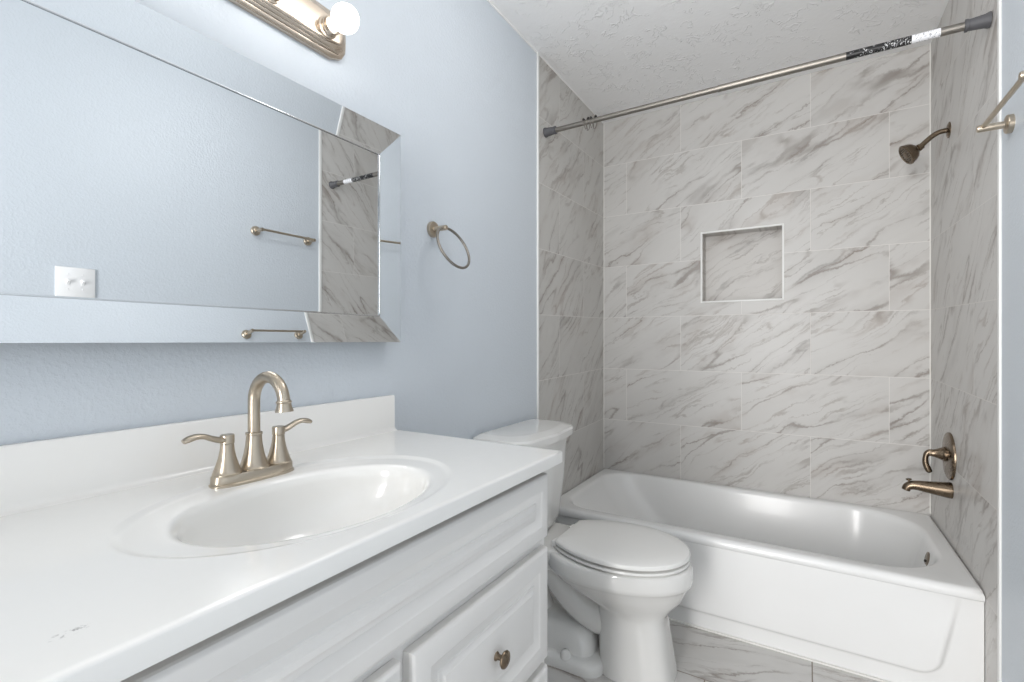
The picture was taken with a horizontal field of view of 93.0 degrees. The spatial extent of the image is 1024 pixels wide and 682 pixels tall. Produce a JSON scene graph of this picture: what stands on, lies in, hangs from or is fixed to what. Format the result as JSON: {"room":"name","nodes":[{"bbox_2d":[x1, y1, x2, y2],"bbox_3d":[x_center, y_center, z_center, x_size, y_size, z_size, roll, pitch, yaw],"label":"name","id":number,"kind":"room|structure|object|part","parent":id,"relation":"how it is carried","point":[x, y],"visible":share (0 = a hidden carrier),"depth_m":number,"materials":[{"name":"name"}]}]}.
{"room":"bathroom","nodes":[
{"label":"bathroom","id":0,"kind":"room"},
{"bbox_2d":[0,0,536,444],"bbox_3d":[-0.682,-0.090,1.008,0.100,2.460,2.916,0,0,31],"label":"wall","id":1,"kind":"structure","parent":0,"point":[457,83],"depth_m":1.53,"materials":[{"name":"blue paint"}]},
{"bbox_2d":[0,395,396,516],"bbox_3d":[-0.609,0.210,0.998,0.031,0.103,1.010,0,0,31],"label":"backsplash","id":2,"kind":"structure","parent":1,"relation":"attached to","point":[37,474],"depth_m":0.89,"materials":[{"name":"stone"}]},
{"bbox_2d":[0,0,400,342],"bbox_3d":[-0.591,-0.296,1.008,0.048,0.598,0.960,0,0,31],"label":"wall mirror","id":3,"kind":"object","parent":1,"relation":"attached to","point":[160,182],"visible":1,"depth_m":0.91,"materials":[{"name":"grey mirror"}]},
{"bbox_2d":[228,0,358,60],"bbox_3d":[-0.551,-0.787,1.000,0.132,0.120,0.607,0,0,31],"label":"vanity light","id":4,"kind":"object","parent":1,"relation":"attached to","point":[322,30],"visible":1,"depth_m":1.16,"materials":[{"name":"silver metal"}]},
{"bbox_2d":[268,0,281,3],"bbox_3d":[-0.496,-0.781,1.059,0.099,0.066,0.066,0,0,31],"label":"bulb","id":5,"kind":"object","parent":4,"relation":"attached to","point":[269,1],"depth_m":1.09,"materials":[{"name":"white glass"}]},
{"bbox_2d":[318,2,358,39],"bbox_3d":[-0.418,-0.781,1.186,0.099,0.066,0.066,0,0,31],"label":"bulb","id":6,"kind":"object","parent":4,"relation":"attached to","point":[343,18],"depth_m":1.17,"materials":[{"name":"white glass"}]},
{"bbox_2d":[427,221,469,268],"bbox_3d":[-0.207,-0.312,1.592,0.107,0.161,0.158,0,0,31],"label":"towel ring","id":7,"kind":"object","parent":1,"relation":"attached to","point":[433,229],"visible":1,"depth_m":1.58,"materials":[{"name":"silver metal"}]},
{"bbox_3d":[-0.237,-0.367,1.586,0.062,0.052,0.052,0,0,31],"label":"post","id":8,"kind":"part","parent":7,"relation":"part of","materials":[{"name":"silver metal"}]},
{"bbox_2d":[487,0,603,123],"bbox_3d":[-0.419,-1.317,1.342,0.004,0.006,3.760,0,0,31],"label":"trim","id":9,"kind":"structure","parent":1,"relation":"attached to","point":[491,4],"depth_m":2.16,"materials":[{"name":"white"}]},
{"bbox_2d":[539,56,603,494],"bbox_3d":[0.294,-0.090,2.615,0.102,2.460,0.844,0,0,31],"label":"tiled wall","id":10,"kind":"structure","parent":0,"point":[571,161],"depth_m":2.56,"materials":[{"name":"tile"}]},
{"bbox_2d":[537,52,538,418],"bbox_3d":[0.118,-0.090,2.223,0.008,2.460,0.012,0,0,31],"label":"trim","id":11,"kind":"structure","parent":10,"relation":"attached to","point":[537,52],"depth_m":2.22,"materials":[{"name":"white"}]},
{"bbox_2d":[543,11,991,137],"bbox_3d":[0.794,-0.971,1.871,1.524,0.065,0.045,0,0,33],"label":"shower curtain rod","id":12,"kind":"object","parent":10,"relation":"attached to","point":[983,21],"visible":1,"depth_m":1.70,"materials":[{"name":"grey metal"}]},
{"bbox_2d":[547,589,879,681],"bbox_3d":[0.271,1.190,1.011,1.728,0.100,4.110,0,0,31],"label":"floor","id":13,"kind":"structure","parent":0,"point":[700,655],"depth_m":1.71,"materials":[{"name":"tile"}]},
{"bbox_2d":[120,472,546,681],"bbox_3d":[-0.377,0.715,0.859,0.569,0.851,0.967,0,0,31],"label":"vanity cabinet","id":14,"kind":"object","parent":13,"relation":"on","point":[463,598],"visible":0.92,"depth_m":0.76,"materials":[{"name":"white wood"}]},
{"bbox_2d":[0,395,561,681],"bbox_3d":[-0.381,0.279,0.866,0.557,0.240,1.020,0,0,31],"label":"countertop","id":15,"kind":"structure","parent":14,"relation":"on","point":[119,556],"depth_m":0.75,"materials":[{"name":"stone"}]},
{"bbox_2d":[181,371,311,488],"bbox_3d":[-0.464,0.161,0.920,0.140,0.208,0.253,0,0,31],"label":"faucet","id":16,"kind":"object","parent":15,"relation":"on","point":[254,466],"visible":1,"depth_m":0.92,"materials":[{"name":"silver metal"}]},
{"bbox_3d":[-0.543,0.176,0.872,0.024,0.026,0.088,0,0,31],"label":"lever","id":17,"kind":"part","parent":16,"relation":"part of","materials":[{"name":"silver metal"}]},
{"bbox_3d":[-0.527,0.217,0.899,0.049,0.056,0.049,0,0,31],"label":"handle","id":18,"kind":"part","parent":16,"relation":"part of","materials":[{"name":"silver metal"}]},
{"bbox_3d":[-0.500,0.255,0.942,0.055,0.022,0.162,0,0,31],"label":"plate","id":19,"kind":"part","parent":16,"relation":"part of","materials":[{"name":"silver metal"}]},
{"bbox_3d":[-0.467,0.151,0.922,0.133,0.188,0.054,0,0,31],"label":"spout","id":20,"kind":"part","parent":16,"relation":"part of","materials":[{"name":"silver metal"}]},
{"bbox_3d":[-0.474,0.217,0.986,0.049,0.056,0.049,0,0,31],"label":"handle","id":21,"kind":"part","parent":16,"relation":"part of","materials":[{"name":"silver metal"}]},
{"bbox_3d":[-0.457,0.176,1.013,0.024,0.026,0.088,0,0,31],"label":"lever","id":22,"kind":"part","parent":16,"relation":"part of","materials":[{"name":"silver metal"}]},
{"bbox_3d":[-0.289,0.744,0.526,0.020,0.537,0.460,0,0,31],"label":"door","id":23,"kind":"part","parent":14,"relation":"part of","materials":[{"name":"white wood"}]},
{"bbox_3d":[-0.182,0.664,0.740,0.018,0.751,0.967,0,0,31],"label":"frame","id":24,"kind":"part","parent":14,"relation":"part of","materials":[{"name":"white wood"}]},
{"bbox_3d":[-0.041,0.603,0.934,0.020,0.255,0.453,0,0,31],"label":"drawer","id":25,"kind":"part","parent":14,"relation":"part of","materials":[{"name":"white wood"}]},
{"bbox_3d":[-0.019,0.605,0.927,0.028,0.033,0.033,0,0,31],"label":"knob","id":26,"kind":"part","parent":14,"relation":"part of","materials":[{"name":"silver metal"}]},
{"bbox_3d":[-0.041,0.880,0.934,0.020,0.264,0.453,0,0,31],"label":"drawer","id":27,"kind":"part","parent":14,"relation":"part of","materials":[{"name":"white wood"}]},
{"bbox_2d":[473,419,692,681],"bbox_3d":[0.284,0.741,1.787,0.724,0.798,0.486,0,0,31],"label":"toilet","id":28,"kind":"object","parent":13,"relation":"on","point":[615,586],"visible":0.75,"depth_m":1.65,"materials":[{"name":"white ceramic"}]},
{"bbox_3d":[0.075,0.365,1.914,0.235,0.046,0.486,0,0,31],"label":"tank lid","id":29,"kind":"part","parent":28,"relation":"part of","materials":[{"name":"white ceramic"}]},
{"bbox_3d":[0.071,0.568,1.917,0.209,0.359,0.438,0,0,31],"label":"tank","id":30,"kind":"part","parent":28,"relation":"part of","materials":[{"name":"white ceramic"}]},
{"bbox_3d":[0.398,0.736,1.718,0.439,0.013,0.371,0,0,31],"label":"seat","id":31,"kind":"part","parent":28,"relation":"part of","materials":[{"name":"white plastic"}]},
{"bbox_3d":[0.398,0.713,1.718,0.440,0.024,0.372,0,0,31],"label":"lid","id":32,"kind":"part","parent":28,"relation":"part of","materials":[{"name":"white plastic"}]},
{"bbox_2d":[555,469,984,681],"bbox_3d":[1.004,0.955,2.218,1.521,0.370,0.783,0,0,31],"label":"bathtub","id":33,"kind":"object","parent":13,"relation":"on","point":[875,593],"visible":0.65,"depth_m":1.82,"materials":[{"name":"white ceramic"}]},
{"bbox_2d":[558,469,984,601],"bbox_3d":[1.004,0.924,2.218,1.521,0.308,0.783,0,0,31],"label":"basin","id":34,"kind":"object","parent":33,"relation":"in","point":[744,545],"depth_m":2.11,"materials":[{"name":"white ceramic"}]},
{"bbox_3d":[1.587,0.836,1.838,0.040,0.072,0.072,0,0,31],"label":"overflow plate","id":35,"kind":"part","parent":33,"relation":"part of","materials":[{"name":"silver metal"}]},
{"bbox_2d":[489,0,948,122],"bbox_3d":[0.271,-1.370,1.011,1.728,0.100,4.110,0,0,31],"label":"ceiling","id":36,"kind":"structure","parent":0,"point":[615,55],"depth_m":2.11,"materials":[{"name":"white paint"}]},
{"bbox_2d":[604,44,930,516],"bbox_3d":[1.260,-0.090,2.639,1.728,2.460,0.200,0,0,31],"label":"wall","id":37,"kind":"structure","parent":0,"point":[820,391],"depth_m":2.45,"materials":[{"name":"tile"}]},
{"bbox_2d":[702,225,781,300],"bbox_3d":[1.256,-0.401,2.644,0.395,0.382,0.197,0,0,31],"label":"wall niche","id":38,"kind":"object","parent":37,"relation":"attached to","point":[746,264],"visible":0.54,"depth_m":2.63,"materials":[{"name":"stone"}]},
{"bbox_2d":[701,223,783,302],"bbox_3d":[1.205,-0.401,2.560,0.399,0.386,0.013,0,0,31],"label":"trim","id":39,"kind":"structure","parent":37,"relation":"attached to","point":[782,224],"depth_m":2.52,"materials":[{"name":"white"}]},
{"bbox_2d":[930,43,930,513],"bbox_3d":[1.857,-0.276,2.158,0.004,2.088,0.004,0,0,31],"label":"trim","id":40,"kind":"structure","parent":37,"relation":"attached to","point":[930,43],"depth_m":2.16,"materials":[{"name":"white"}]},
{"bbox_2d":[931,0,996,681],"bbox_3d":[1.670,-0.090,1.748,0.102,2.460,0.899,0,0,31],"label":"tiled wall","id":41,"kind":"structure","parent":0,"point":[963,65],"depth_m":1.66,"materials":[{"name":"tile"}]},
{"bbox_2d":[898,122,950,163],"bbox_3d":[1.619,-0.775,1.911,0.155,0.141,0.084,0,0,31],"label":"shower","id":42,"kind":"object","parent":41,"relation":"attached to","point":[909,153],"visible":1,"depth_m":1.91,"materials":[{"name":"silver metal"}]},
{"bbox_3d":[1.647,-0.791,1.901,0.097,0.066,0.019,0,0,31],"label":"arm","id":43,"kind":"part","parent":42,"relation":"part of","materials":[{"name":"silver metal"}]},
{"bbox_2d":[902,478,953,498],"bbox_3d":[1.605,0.568,1.882,0.151,0.060,0.060,0,0,31],"label":"tub spout","id":44,"kind":"object","parent":41,"relation":"attached to","point":[943,489],"visible":1,"depth_m":1.86,"materials":[{"name":"silver metal"}]},
{"bbox_2d":[922,432,956,479],"bbox_3d":[1.643,0.441,1.883,0.085,0.180,0.180,0,0,31],"label":"shower valve","id":45,"kind":"object","parent":41,"relation":"attached to","point":[946,453],"visible":1,"depth_m":1.85,"materials":[{"name":"silver metal"}]},
{"bbox_3d":[1.625,0.467,1.892,0.044,0.093,0.022,0,0,31],"label":"lever","id":46,"kind":"part","parent":45,"relation":"part of","materials":[{"name":"silver metal"}]},
{"bbox_3d":[1.644,0.435,1.882,0.056,0.056,0.056,0,0,31],"label":"handle","id":47,"kind":"part","parent":45,"relation":"part of","materials":[{"name":"silver metal"}]},
{"bbox_2d":[997,0,1001,681],"bbox_3d":[1.388,-0.090,1.383,0.006,2.460,0.019,0,0,31],"label":"trim","id":48,"kind":"structure","parent":41,"relation":"attached to","point":[999,2],"depth_m":1.38,"materials":[{"name":"white"}]},
{"bbox_2d":[1002,0,1023,681],"bbox_3d":[0.695,-0.090,0.140,0.100,2.460,2.861,0,0,31],"label":"wall","id":49,"kind":"structure","parent":0,"point":[1012,10],"depth_m":1.30,"materials":[{"name":"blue paint"}]},
{"bbox_2d":[976,71,1023,133],"bbox_3d":[1.233,-0.585,1.191,0.071,0.049,0.364,0,0,31],"label":"towel bar","id":50,"kind":"object","parent":49,"relation":"attached to","point":[1008,125],"visible":1,"depth_m":1.29,"materials":[{"name":"silver metal"}]},
{"bbox_3d":[1.314,-0.585,1.325,0.071,0.049,0.049,0,0,31],"label":"post","id":51,"kind":"part","parent":50,"relation":"part of","materials":[{"name":"silver metal"}]},
{"bbox_3d":[1.151,-0.585,1.056,0.071,0.049,0.049,0,0,31],"label":"post","id":52,"kind":"part","parent":50,"relation":"part of","materials":[{"name":"silver metal"}]}
]}

